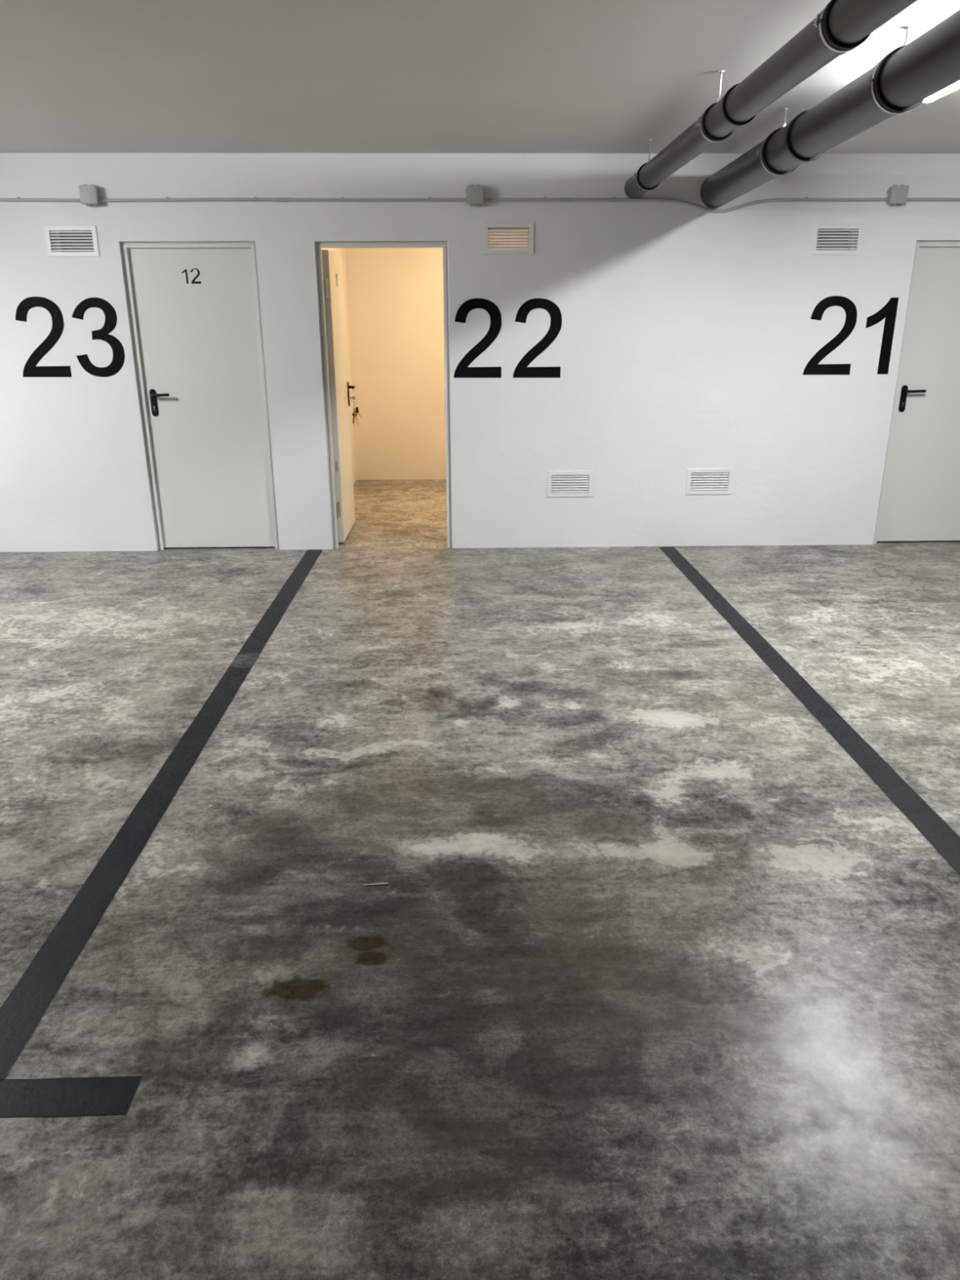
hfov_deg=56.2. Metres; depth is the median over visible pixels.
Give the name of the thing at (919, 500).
door
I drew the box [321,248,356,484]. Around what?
wall
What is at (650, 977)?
floor
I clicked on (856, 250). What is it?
air vent
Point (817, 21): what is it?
clamp
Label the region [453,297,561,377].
number
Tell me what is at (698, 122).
clamp
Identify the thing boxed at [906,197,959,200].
conduit
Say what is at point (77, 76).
ceiling
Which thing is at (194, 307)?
door
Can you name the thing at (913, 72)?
drain pipe
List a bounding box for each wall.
[0,152,959,551]
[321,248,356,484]
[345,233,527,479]
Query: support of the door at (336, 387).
in the wall at (687, 337)
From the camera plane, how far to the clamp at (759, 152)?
4.68 m
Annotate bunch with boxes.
[349,395,361,425]
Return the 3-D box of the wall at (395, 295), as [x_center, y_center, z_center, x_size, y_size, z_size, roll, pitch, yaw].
[-0.238,-2.985,9.313,18.400,2.600,0.200,-1,19,-1]
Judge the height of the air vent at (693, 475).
0.187 m
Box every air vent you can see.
[43,225,99,256]
[483,222,533,253]
[546,471,594,497]
[685,468,733,494]
[810,224,864,254]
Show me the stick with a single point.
(386, 882)
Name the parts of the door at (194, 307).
handle plate, lever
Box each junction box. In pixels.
[78,184,101,206]
[465,184,484,206]
[886,184,908,205]
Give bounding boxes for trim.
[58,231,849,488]
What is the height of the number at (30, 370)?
0.519 m
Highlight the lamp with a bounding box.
[921,80,959,103]
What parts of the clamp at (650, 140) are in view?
threaded rod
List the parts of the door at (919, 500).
handle plate, lever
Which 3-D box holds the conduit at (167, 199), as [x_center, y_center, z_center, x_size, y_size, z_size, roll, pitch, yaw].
[-1.272,-2.864,5.841,2.358,0.033,0.026,-1,19,-1]
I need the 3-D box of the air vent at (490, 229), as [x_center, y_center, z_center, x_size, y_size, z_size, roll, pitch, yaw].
[0.189,-2.667,5.973,0.337,0.187,0.038,-1,19,-1]
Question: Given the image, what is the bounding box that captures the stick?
[362,882,388,885]
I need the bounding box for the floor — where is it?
[0,479,959,1279]
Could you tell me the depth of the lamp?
3.94 m
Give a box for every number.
[15,296,124,377]
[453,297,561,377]
[802,295,898,374]
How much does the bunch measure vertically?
0.233 m
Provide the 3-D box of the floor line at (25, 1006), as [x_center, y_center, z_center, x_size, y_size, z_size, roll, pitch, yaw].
[-1.151,0.164,4.231,0.710,0.001,5.024,-1,19,-1]
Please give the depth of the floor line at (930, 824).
3.61 m
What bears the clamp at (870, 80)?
hanging from the ceiling
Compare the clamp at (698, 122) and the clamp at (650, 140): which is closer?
the clamp at (698, 122)
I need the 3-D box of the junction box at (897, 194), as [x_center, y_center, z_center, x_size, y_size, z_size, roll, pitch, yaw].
[2.744,-2.922,5.904,0.124,0.124,0.064,-1,19,-1]
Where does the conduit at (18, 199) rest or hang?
attached to the wall at (687, 337)
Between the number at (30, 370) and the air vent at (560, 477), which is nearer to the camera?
the number at (30, 370)
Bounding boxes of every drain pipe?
[624,0,916,198]
[700,9,959,208]
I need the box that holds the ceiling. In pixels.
[0,0,959,153]
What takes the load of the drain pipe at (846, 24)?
hanging from the clamp at (650, 140)
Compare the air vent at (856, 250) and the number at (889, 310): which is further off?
the number at (889, 310)
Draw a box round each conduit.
[0,196,80,201]
[100,196,466,202]
[484,196,887,213]
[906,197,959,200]
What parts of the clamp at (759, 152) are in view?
threaded rod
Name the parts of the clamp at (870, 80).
threaded rod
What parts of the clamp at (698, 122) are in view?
threaded rod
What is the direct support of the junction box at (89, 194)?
attached to the wall at (687, 337)
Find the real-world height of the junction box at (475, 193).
0.124 m
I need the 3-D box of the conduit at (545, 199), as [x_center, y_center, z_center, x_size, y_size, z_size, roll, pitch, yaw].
[1.356,-2.862,5.910,2.651,0.096,0.026,-1,19,-1]
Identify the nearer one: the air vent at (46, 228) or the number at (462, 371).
the air vent at (46, 228)
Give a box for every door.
[120,241,279,550]
[315,241,452,548]
[873,240,959,543]
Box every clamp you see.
[632,138,653,191]
[695,70,724,142]
[756,107,788,175]
[813,0,855,53]
[866,26,911,114]
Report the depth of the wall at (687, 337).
6.17 m
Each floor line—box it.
[0,550,322,1116]
[658,546,959,875]

